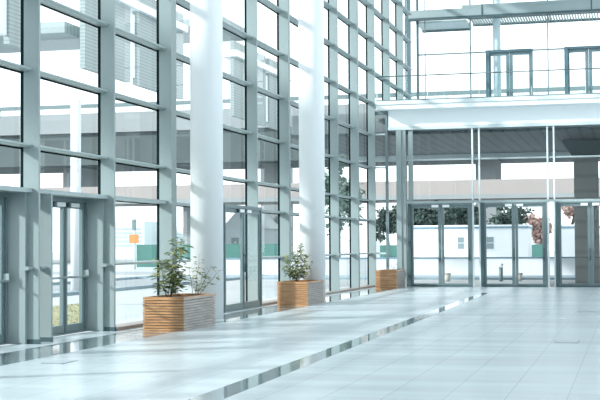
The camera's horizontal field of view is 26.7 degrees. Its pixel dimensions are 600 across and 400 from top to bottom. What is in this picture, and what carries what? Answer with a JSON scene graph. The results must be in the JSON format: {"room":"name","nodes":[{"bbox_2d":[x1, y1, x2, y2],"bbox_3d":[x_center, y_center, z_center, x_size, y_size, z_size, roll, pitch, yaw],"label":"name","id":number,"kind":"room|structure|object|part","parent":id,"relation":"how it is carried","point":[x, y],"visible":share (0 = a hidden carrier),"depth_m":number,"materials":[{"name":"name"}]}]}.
{"room":"lobby","nodes":[
{"label":"lobby","id":0,"kind":"room"},
{"bbox_2d":[0,0,412,343],"bbox_3d":[-2.565,-4.759,27.715,0.670,14.600,57.721,-1,-2,15],"label":"window frame","id":1,"kind":"structure","parent":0,"point":[30,207],"depth_m":26.01,"materials":[{"name":"paint"}]},
{"bbox_2d":[0,192,8,344],"bbox_3d":[-4.979,1.047,18.975,0.200,2.405,2.428,-1,-2,15],"label":"door","id":2,"kind":"structure","parent":1,"relation":"in","point":[4,276],"depth_m":20.06,"materials":[{"name":"metal"}]},
{"bbox_3d":[-4.539,1.086,20.149,0.395,2.405,0.069,-1,-2,15],"label":"reveal panel","id":3,"kind":"part","parent":1,"relation":"part of","materials":[{"name":"paint"}]},
{"bbox_2d":[53,196,88,336],"bbox_3d":[-4.212,1.146,21.898,0.200,2.405,2.459,-1,-2,15],"label":"door","id":4,"kind":"structure","parent":1,"relation":"in","point":[63,203],"depth_m":22.45,"materials":[{"name":"metal"}]},
{"bbox_3d":[-3.768,1.185,23.087,0.395,2.405,0.069,-1,-2,15],"label":"reveal panel","id":5,"kind":"part","parent":1,"relation":"part of","materials":[{"name":"paint"}]},
{"bbox_3d":[-3.215,1.220,24.596,0.260,0.055,3.009,-1,-2,15],"label":"rail","id":6,"kind":"part","parent":1,"relation":"part of","materials":[{"name":"grey metal"}]},
{"bbox_3d":[-2.421,1.323,27.619,0.260,0.055,3.244,-1,-2,15],"label":"rail","id":7,"kind":"part","parent":1,"relation":"part of","materials":[{"name":"grey metal"}]},
{"bbox_2d":[223,204,261,312],"bbox_3d":[-1.380,1.390,30.603,0.160,2.500,3.000,-1,-2,15],"label":"door","id":8,"kind":"structure","parent":1,"relation":"in","point":[229,208],"depth_m":30.57,"materials":[{"name":"metal"}]},
{"bbox_3d":[-0.878,1.522,33.499,0.260,0.055,2.823,-1,-2,15],"label":"rail","id":9,"kind":"part","parent":1,"relation":"part of","materials":[{"name":"grey metal"}]},
{"bbox_3d":[1.797,1.867,43.688,0.260,0.055,6.099,-1,-2,15],"label":"rail","id":10,"kind":"part","parent":1,"relation":"part of","materials":[{"name":"grey metal"}]},
{"bbox_2d":[0,287,599,399],"bbox_3d":[6.154,2.322,19.253,21.060,0.250,51.500,-1,-2,15],"label":"floor","id":11,"kind":"structure","parent":0,"point":[499,344],"depth_m":17.62,"materials":[{"name":"tile"}]},
{"bbox_2d":[41,360,77,363],"bbox_3d":[-3.210,2.164,16.906,0.300,0.006,0.500,-1,-2,15],"label":"floor hatch","id":12,"kind":"object","parent":11,"relation":"on","point":[55,361],"visible":1,"depth_m":16.84,"materials":[{"name":"metal"}]},
{"bbox_2d":[0,288,392,365],"bbox_3d":[-3.016,2.328,21.505,0.900,0.004,51.200,-1,-2,15],"label":"floor strip","id":13,"kind":"object","parent":11,"relation":"on","point":[7,358],"visible":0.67,"depth_m":20.96,"materials":[{"name":"stone"}]},
{"bbox_2d":[143,293,214,330],"bbox_3d":[-2.255,2.099,23.847,0.792,0.608,1.800,-1,-2,15],"label":"planter","id":14,"kind":"object","parent":13,"relation":"on","point":[180,311],"visible":1,"depth_m":23.05,"materials":[{"name":"brown wood"}]},
{"bbox_3d":[-2.481,2.080,22.988,0.790,0.588,0.022,-1,-2,15],"label":"panel","id":15,"kind":"part","parent":14,"relation":"part of","materials":[{"name":"brown wood"}]},
{"bbox_2d":[146,237,194,296],"bbox_3d":[-2.425,1.266,23.757,0.860,1.142,0.768,-1,-2,15],"label":"leafy shrub","id":16,"kind":"object","parent":14,"relation":"on","point":[174,280],"visible":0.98,"depth_m":23.74,"materials":[{"name":"green plant"}]},
{"bbox_3d":[-2.402,1.274,23.757,0.575,1.126,0.393,0,-2,-1],"label":"stem","id":17,"kind":"part","parent":16,"relation":"part of","materials":[{"name":"green plant"}]},
{"bbox_3d":[-1.883,2.103,23.750,0.023,0.588,1.754,-1,-2,15],"label":"panel","id":18,"kind":"part","parent":14,"relation":"part of","materials":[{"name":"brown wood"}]},
{"bbox_2d":[185,254,224,295],"bbox_3d":[-1.834,1.440,24.251,0.785,0.820,0.512,-1,-2,15],"label":"shrub","id":19,"kind":"object","parent":14,"relation":"on","point":[199,272],"visible":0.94,"depth_m":24.24,"materials":[{"name":"green plant"}]},
{"bbox_3d":[-1.820,1.456,24.199,0.640,0.784,0.290,0,-2,-2],"label":"stem","id":20,"kind":"part","parent":19,"relation":"part of","materials":[{"name":"green plant"}]},
{"bbox_2d":[277,280,323,305],"bbox_3d":[0.030,2.409,32.986,0.812,0.608,1.750,-1,-2,15],"label":"planter","id":21,"kind":"object","parent":13,"relation":"on","point":[290,292],"visible":0.99,"depth_m":32.19,"materials":[{"name":"brown wood"}]},
{"bbox_3d":[-0.189,2.391,32.151,0.810,0.588,0.022,-1,-2,15],"label":"panel","id":22,"kind":"part","parent":21,"relation":"part of","materials":[{"name":"brown wood"}]},
{"bbox_2d":[281,243,312,281],"bbox_3d":[-0.098,1.626,32.749,0.900,1.030,0.621,-1,-2,15],"label":"bush","id":23,"kind":"object","parent":21,"relation":"on","point":[293,272],"visible":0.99,"depth_m":32.74,"materials":[{"name":"green plant"}]},
{"bbox_3d":[-0.122,1.639,32.754,0.632,1.004,0.379,-1,-2,15],"label":"stem","id":24,"kind":"part","parent":23,"relation":"part of","materials":[{"name":"green plant"}]},
{"bbox_3d":[0.411,2.414,32.886,0.023,0.588,1.704,-1,-2,15],"label":"panel","id":25,"kind":"part","parent":21,"relation":"part of","materials":[{"name":"grey wood"}]},
{"bbox_2d":[375,269,404,288],"bbox_3d":[3.214,2.799,44.939,0.762,0.638,1.700,-1,-2,15],"label":"planter","id":26,"kind":"object","parent":13,"relation":"on","point":[385,278],"visible":0.99,"depth_m":44.15,"materials":[{"name":"brown wood"}]},
{"bbox_3d":[3.001,2.782,44.127,0.760,0.618,0.022,-1,-2,15],"label":"panel","id":27,"kind":"part","parent":26,"relation":"part of","materials":[{"name":"brown wood"}]},
{"bbox_3d":[3.571,2.804,44.845,0.023,0.618,1.654,-1,-2,15],"label":"panel","id":28,"kind":"part","parent":26,"relation":"part of","materials":[{"name":"grey wood"}]},
{"bbox_2d":[190,0,223,321],"bbox_3d":[-1.931,-4.823,26.014,0.694,14.600,0.694,-1,-2,15],"label":"column","id":29,"kind":"structure","parent":11,"relation":"on","point":[206,16],"depth_m":25.61,"materials":[{"name":"white paint"}]},
{"bbox_2d":[298,0,325,301],"bbox_3d":[0.302,-4.534,34.521,0.724,14.600,0.724,-1,-2,15],"label":"column","id":30,"kind":"structure","parent":11,"relation":"on","point":[310,12],"depth_m":34.14,"materials":[{"name":"white paint"}]},
{"bbox_2d":[189,293,487,399],"bbox_3d":[0.294,2.180,17.847,0.390,0.004,45.808,-1,-2,14],"label":"floor strip","id":31,"kind":"object","parent":11,"relation":"on","point":[224,392],"visible":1,"depth_m":16.78,"materials":[{"name":"metal"}]},
{"bbox_2d":[554,340,579,342],"bbox_3d":[4.216,2.230,19.972,0.370,0.006,0.600,-1,-2,15],"label":"box","id":32,"kind":"object","parent":11,"relation":"on","point":[556,341],"visible":1,"depth_m":19.89,"materials":[{"name":"metal"}]},
{"bbox_2d":[578,310,597,311],"bbox_3d":[6.553,2.530,28.813,0.420,0.006,0.600,-1,-2,15],"label":"box","id":33,"kind":"object","parent":11,"relation":"on","point":[579,310],"visible":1,"depth_m":28.82,"materials":[{"name":"metal"}]},
{"bbox_2d":[375,104,599,286],"bbox_3d":[12.684,-0.188,44.240,21.020,6.460,0.440,-1,-2,15],"label":"wall","id":34,"kind":"structure","parent":0,"point":[400,122],"depth_m":45.88,"materials":[{"name":"metal"}]},
{"bbox_3d":[3.214,-0.050,46.623,0.090,6.460,0.150,-1,-2,15],"label":"post","id":35,"kind":"part","parent":34,"relation":"part of","materials":[{"name":"metal"}]},
{"bbox_3d":[3.673,0.300,46.537,0.190,5.750,0.340,-1,-2,15],"label":"corner post","id":36,"kind":"part","parent":34,"relation":"part of","materials":[{"name":"metal"}]},
{"bbox_3d":[3.847,0.298,46.512,0.160,5.750,0.300,-1,-2,15],"label":"corner post","id":37,"kind":"part","parent":34,"relation":"part of","materials":[{"name":"metal"}]},
{"bbox_2d":[408,203,472,286],"bbox_3d":[5.106,1.635,46.054,2.350,3.030,0.260,-1,-2,15],"label":"door","id":38,"kind":"structure","parent":34,"relation":"in","point":[441,257],"depth_m":46.03,"materials":[{"name":"metal"}]},
{"bbox_2d":[292,68,599,161],"bbox_3d":[12.561,-3.283,49.829,24.000,2.322,12.100,-1,-2,15],"label":"balcony","id":39,"kind":"object","parent":34,"relation":"attached to","point":[505,141],"visible":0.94,"depth_m":47.43,"materials":[{"name":"concrete"}]},
{"bbox_3d":[12.713,-4.641,43.660,20.540,0.044,0.044,-1,-2,15],"label":"handrail","id":40,"kind":"part","parent":39,"relation":"part of","materials":[{"name":"metal"}]},
{"bbox_2d":[492,0,500,95],"bbox_3d":[8.804,-7.684,56.654,0.440,8.835,0.440,-1,-2,15],"label":"round column","id":41,"kind":"structure","parent":39,"relation":"on","point":[496,21],"depth_m":56.47,"materials":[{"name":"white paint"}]},
{"bbox_3d":[13.038,-2.768,44.142,20.210,0.115,0.220,-1,-2,15],"label":"soffit trim","id":42,"kind":"part","parent":34,"relation":"part of","materials":[{"name":"white paint"}]},
{"bbox_2d":[480,202,547,286],"bbox_3d":[7.674,1.597,45.381,2.350,3.030,0.260,-1,-2,15],"label":"door","id":43,"kind":"structure","parent":34,"relation":"in","point":[514,206],"depth_m":45.35,"materials":[{"name":"metal"}]},
{"bbox_2d":[555,201,599,286],"bbox_3d":[10.242,1.559,44.708,2.350,3.030,0.260,-1,-2,15],"label":"door","id":44,"kind":"structure","parent":34,"relation":"in","point":[590,208],"depth_m":44.74,"materials":[{"name":"metal"}]},
{"bbox_2d":[405,0,599,98],"bbox_3d":[15.014,-7.127,54.084,21.300,8.200,0.480,-1,-2,15],"label":"wall","id":45,"kind":"structure","parent":0,"point":[551,7],"depth_m":55.78,"materials":[{"name":"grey metal"}]},
{"bbox_3d":[4.853,-6.971,56.865,0.230,8.200,0.250,-1,-2,15],"label":"corner post","id":46,"kind":"part","parent":45,"relation":"part of","materials":[{"name":"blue metal"}]},
{"bbox_2d":[485,48,532,95],"bbox_3d":[9.211,-4.958,55.627,2.050,3.320,0.220,-1,-2,15],"label":"door","id":47,"kind":"structure","parent":45,"relation":"in","point":[508,53],"depth_m":55.66,"materials":[{"name":"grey metal"}]},
{"bbox_2d":[419,12,599,32],"bbox_3d":[10.214,-8.087,56.732,9.900,0.360,2.340,-1,-2,15],"label":"sunshade","id":48,"kind":"object","parent":45,"relation":"attached to","point":[463,24],"visible":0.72,"depth_m":57.31,"materials":[{"name":"metal"}]},
{"bbox_3d":[6.584,-7.996,57.868,2.300,0.100,1.900,-1,-2,15],"label":"canopy panel","id":49,"kind":"part","parent":48,"relation":"part of","materials":[{"name":"white metal"}]},
{"bbox_3d":[11.155,-8.189,55.692,7.550,0.120,0.080,-1,-2,15],"label":"rail","id":50,"kind":"part","parent":48,"relation":"part of","materials":[{"name":"metal"}]},
{"bbox_3d":[11.637,-8.127,57.529,7.550,0.120,0.080,-1,-2,15],"label":"rail","id":51,"kind":"part","parent":48,"relation":"part of","materials":[{"name":"metal"}]},
{"bbox_2d":[564,45,599,93],"bbox_3d":[12.500,-5.008,54.765,2.050,3.320,0.220,-1,-2,15],"label":"door","id":52,"kind":"structure","parent":45,"relation":"in","point":[575,49],"depth_m":54.84,"materials":[{"name":"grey metal"}]},
{"label":"outside","id":53,"kind":"structure","parent":0,"visible":0},
{"bbox_2d":[0,251,599,346],"bbox_3d":[-3.080,5.566,104.063,280.000,0.570,320.000,-1,-2,15],"label":"ground","id":54,"kind":"structure","parent":53,"point":[129,303],"depth_m":45.40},
{"bbox_2d":[53,303,78,325],"bbox_3d":[-5.546,2.576,28.101,4.214,0.059,14.714,-1,-2,15],"label":"grass","id":55,"kind":"structure","parent":54,"relation":"on","point":[72,309],"depth_m":28.90,"materials":[{"name":"green plant"}]},
{"bbox_2d":[53,276,147,284],"bbox_3d":[-16.926,2.507,25.047,0.250,0.109,80.000,-1,-2,15],"label":"strip","id":56,"kind":"object","parent":54,"relation":"on","point":[123,278],"depth_m":58.03,"materials":[{"name":"metal"}]},
{"bbox_2d":[53,272,156,274],"bbox_3d":[-11.126,4.237,73.429,200.000,0.009,7.400,-1,-2,15],"label":"road","id":57,"kind":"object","parent":54,"relation":"on","point":[54,273],"visible":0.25,"depth_m":71.66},
{"bbox_2d":[53,279,190,292],"bbox_3d":[-14.387,2.520,24.380,5.000,0.007,80.000,-1,-2,15],"label":"driveway","id":58,"kind":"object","parent":54,"relation":"on","point":[133,282],"depth_m":52.70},
{"bbox_2d":[71,99,80,290],"bbox_3d":[-7.937,-0.181,44.812,0.360,6.780,0.360,-1,-2,15],"label":"column","id":59,"kind":"structure","parent":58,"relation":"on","point":[75,103],"depth_m":44.67,"materials":[{"name":"white paint"}]},
{"bbox_2d":[129,218,138,268],"bbox_3d":[-11.074,2.916,84.456,0.650,3.430,0.260,-1,-2,15],"label":"road sign","id":60,"kind":"object","parent":54,"relation":"on","point":[133,238],"visible":1,"depth_m":84.42,"materials":[{"name":"metal"}]},
{"bbox_3d":[-11.082,2.591,84.443,0.650,0.580,0.050,-1,-2,15],"label":"sign plate","id":61,"kind":"part","parent":60,"relation":"part of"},
{"bbox_2d":[116,221,156,257],"bbox_3d":[-20.859,5.134,162.504,5.000,4.630,8.060,-1,-2,15],"label":"building","id":62,"kind":"structure","parent":54,"relation":"on","point":[147,230],"depth_m":158.71,"materials":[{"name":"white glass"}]},
{"bbox_2d":[0,0,292,129],"bbox_3d":[-19.605,-6.127,37.215,10.250,18.200,111.600,-1,-2,15],"label":"building","id":63,"kind":"structure","parent":54,"relation":"on","point":[137,17],"depth_m":62.34,"materials":[{"name":"white"}]},
{"bbox_2d":[53,275,264,296],"bbox_3d":[-11.848,2.431,23.716,0.250,0.109,80.000,-1,-2,15],"label":"strip","id":64,"kind":"object","parent":54,"relation":"on","point":[70,293],"visible":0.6,"depth_m":45.63,"materials":[{"name":"concrete"}]},
{"bbox_2d":[177,227,182,243],"bbox_3d":[-13.531,5.594,166.772,6.000,3.930,8.060,-1,-2,15],"label":"building","id":65,"kind":"structure","parent":54,"relation":"on","point":[179,229],"depth_m":163.19,"materials":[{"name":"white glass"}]},
{"bbox_2d":[136,243,277,268],"bbox_3d":[-6.140,3.748,84.296,10.210,1.700,0.110,-1,-2,15],"label":"hoarding","id":66,"kind":"object","parent":54,"relation":"on","point":[143,252],"visible":0.3,"depth_m":84.66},
{"bbox_3d":[-10.352,3.770,85.370,1.417,1.520,0.050,-1,-2,15],"label":"panel","id":67,"kind":"part","parent":66,"relation":"part of","materials":[{"name":"teal"}]},
{"bbox_3d":[-7.534,3.728,84.632,1.417,1.520,0.050,-1,-2,15],"label":"panel","id":68,"kind":"part","parent":66,"relation":"part of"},
{"bbox_3d":[-4.715,3.686,83.893,1.417,1.520,0.050,-1,-2,15],"label":"panel","id":69,"kind":"part","parent":66,"relation":"part of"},
{"bbox_3d":[-1.896,3.644,83.155,1.417,1.520,0.050,-1,-2,15],"label":"panel","id":70,"kind":"part","parent":66,"relation":"part of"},
{"bbox_2d":[226,208,277,243],"bbox_3d":[-4.294,3.115,113.775,3.800,5.030,6.400,-1,-2,15],"label":"gabled house","id":71,"kind":"structure","parent":54,"relation":"on","point":[269,226],"depth_m":111.45,"materials":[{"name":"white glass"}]},
{"bbox_2d":[0,85,599,261],"bbox_3d":[5.697,-1.726,118.247,150.000,14.850,12.600,-1,-2,15],"label":"elevated road","id":72,"kind":"structure","parent":54,"relation":"on","point":[135,132],"depth_m":117.77,"materials":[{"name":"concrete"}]},
{"bbox_3d":[4.095,-9.173,112.558,150.000,0.350,0.300,-1,-2,15],"label":"guard rail","id":73,"kind":"part","parent":72,"relation":"part of","materials":[{"name":"concrete"}]},
{"bbox_2d":[40,177,599,243],"bbox_3d":[2.611,1.995,106.259,130.000,6.600,7.100,-1,-2,15],"label":"ramp","id":74,"kind":"object","parent":54,"relation":"on","point":[491,189],"visible":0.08,"depth_m":100.98,"materials":[{"name":"concrete"}]},
{"bbox_2d":[325,153,365,256],"bbox_3d":[2.413,0.651,82.140,3.934,7.648,4.069,-1,-2,15],"label":"tree","id":75,"kind":"object","parent":54,"relation":"on","point":[343,203],"visible":0.26,"depth_m":81.86,"materials":[{"name":"green plant"}]},
{"bbox_2d":[120,275,574,279],"bbox_3d":[13.382,3.460,56.522,44.000,0.090,4.700,-1,-2,15],"label":"strip","id":76,"kind":"object","parent":54,"relation":"on","point":[341,277],"visible":0.25,"depth_m":57.19,"materials":[{"name":"metal"}]},
{"bbox_2d":[348,241,379,256],"bbox_3d":[4.041,3.490,79.765,1.550,1.780,2.500,-1,-2,15],"label":"box trailer","id":77,"kind":"object","parent":54,"relation":"on","point":[363,244],"visible":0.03,"depth_m":78.55,"materials":[{"name":"metal"}]},
{"bbox_2d":[177,257,574,274],"bbox_3d":[14.394,3.171,60.404,44.000,0.930,0.380,-1,-2,15],"label":"wall","id":78,"kind":"structure","parent":54,"relation":"on","point":[422,266],"depth_m":62.27,"materials":[{"name":"white paint"}]},
{"bbox_2d":[376,204,396,244],"bbox_3d":[6.498,2.492,93.481,3.225,4.734,2.680,-1,-2,15],"label":"tree","id":79,"kind":"object","parent":54,"relation":"on","point":[381,221],"visible":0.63,"depth_m":92.98,"materials":[{"name":"green plant"}]},
{"bbox_2d":[380,245,396,256],"bbox_3d":[5.861,3.651,81.770,1.510,1.580,0.110,-1,-2,15],"label":"hoarding","id":80,"kind":"object","parent":54,"relation":"on","point":[392,248],"visible":0.21,"depth_m":81.74,"materials":[{"name":"teal"}]},
{"bbox_2d":[395,208,458,224],"bbox_3d":[8.158,2.373,83.332,4.452,4.243,4.102,-1,-2,15],"label":"tree","id":81,"kind":"object","parent":54,"relation":"on","point":[422,216],"visible":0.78,"depth_m":82.74,"materials":[{"name":"green plant"}]},
{"bbox_2d":[445,273,450,280],"bbox_3d":[6.227,3.266,53.493,0.330,0.345,0.330,-1,-2,15],"label":"plant pot","id":82,"kind":"object","parent":54,"relation":"on","point":[447,275],"visible":0.73,"depth_m":53.37,"materials":[{"name":"ceramic"}]},
{"bbox_2d":[435,199,487,224],"bbox_3d":[10.795,2.297,89.577,5.123,4.809,4.589,-1,-2,15],"label":"tree","id":83,"kind":"object","parent":54,"relation":"on","point":[462,213],"visible":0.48,"depth_m":88.32,"materials":[{"name":"green plant"}]},
{"bbox_2d":[414,224,532,256],"bbox_3d":[10.281,2.842,75.305,6.820,2.670,3.120,-1,-2,15],"label":"cabin","id":84,"kind":"object","parent":54,"relation":"on","point":[499,237],"visible":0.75,"depth_m":73.95,"materials":[{"name":"metal"}]},
{"bbox_3d":[9.413,2.525,73.983,0.360,0.680,0.008,-1,-2,15],"label":"pane","id":85,"kind":"part","parent":84,"relation":"part of","materials":[{"name":"clear glass"}]},
{"bbox_3d":[10.274,1.657,75.347,6.820,0.100,3.120,-1,-2,15],"label":"roof trim","id":86,"kind":"part","parent":84,"relation":"part of","materials":[{"name":"white metal"}]},
{"bbox_3d":[11.057,2.500,73.553,0.400,0.680,0.008,-1,-2,15],"label":"pane","id":87,"kind":"part","parent":84,"relation":"part of","materials":[{"name":"clear glass"}]},
{"bbox_2d":[498,263,502,280],"bbox_3d":[8.434,3.038,53.129,0.200,0.750,0.200,-1,-2,15],"label":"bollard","id":88,"kind":"object","parent":54,"relation":"on","point":[499,264],"visible":1,"depth_m":53.06,"materials":[{"name":"metal"}]},
{"bbox_2d":[486,207,534,224],"bbox_3d":[16.019,2.556,96.061,3.981,4.680,3.394,-1,-2,15],"label":"tree","id":89,"kind":"object","parent":54,"relation":"on","point":[505,218],"visible":0.59,"depth_m":95.47,"materials":[{"name":"green plant"}]},
{"bbox_2d":[532,244,542,256],"bbox_3d":[14.704,3.497,78.833,1.310,1.580,0.110,-1,-2,15],"label":"hoarding","id":90,"kind":"object","parent":54,"relation":"on","point":[537,251],"visible":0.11,"depth_m":78.78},
{"bbox_2d":[524,213,553,243],"bbox_3d":[16.379,2.727,86.670,2.274,3.668,2.148,-1,-2,15],"label":"tree","id":91,"kind":"object","parent":54,"relation":"on","point":[536,223],"visible":0.57,"depth_m":86.29,"materials":[{"name":"red plant"}]},
{"bbox_2d":[561,206,573,224],"bbox_3d":[19.088,2.282,87.956,2.055,4.619,1.794,-1,-2,15],"label":"tree","id":92,"kind":"object","parent":54,"relation":"on","point":[568,211],"visible":0.46,"depth_m":87.91,"materials":[{"name":"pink plant"}]},
{"bbox_2d":[561,139,599,282],"bbox_3d":[11.388,0.488,50.267,1.800,5.610,2.000,-1,-2,15],"label":"concrete pillar","id":93,"kind":"structure","parent":54,"relation":"on","point":[586,169],"depth_m":49.77,"materials":[{"name":"grey concrete"}]},
{"bbox_2d":[561,224,599,256],"bbox_3d":[17.922,2.742,73.302,5.820,2.640,3.120,-1,-2,15],"label":"cabin","id":94,"kind":"object","parent":54,"relation":"on","point":[567,231],"visible":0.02,"depth_m":72.43,"materials":[{"name":"metal"}]}
]}

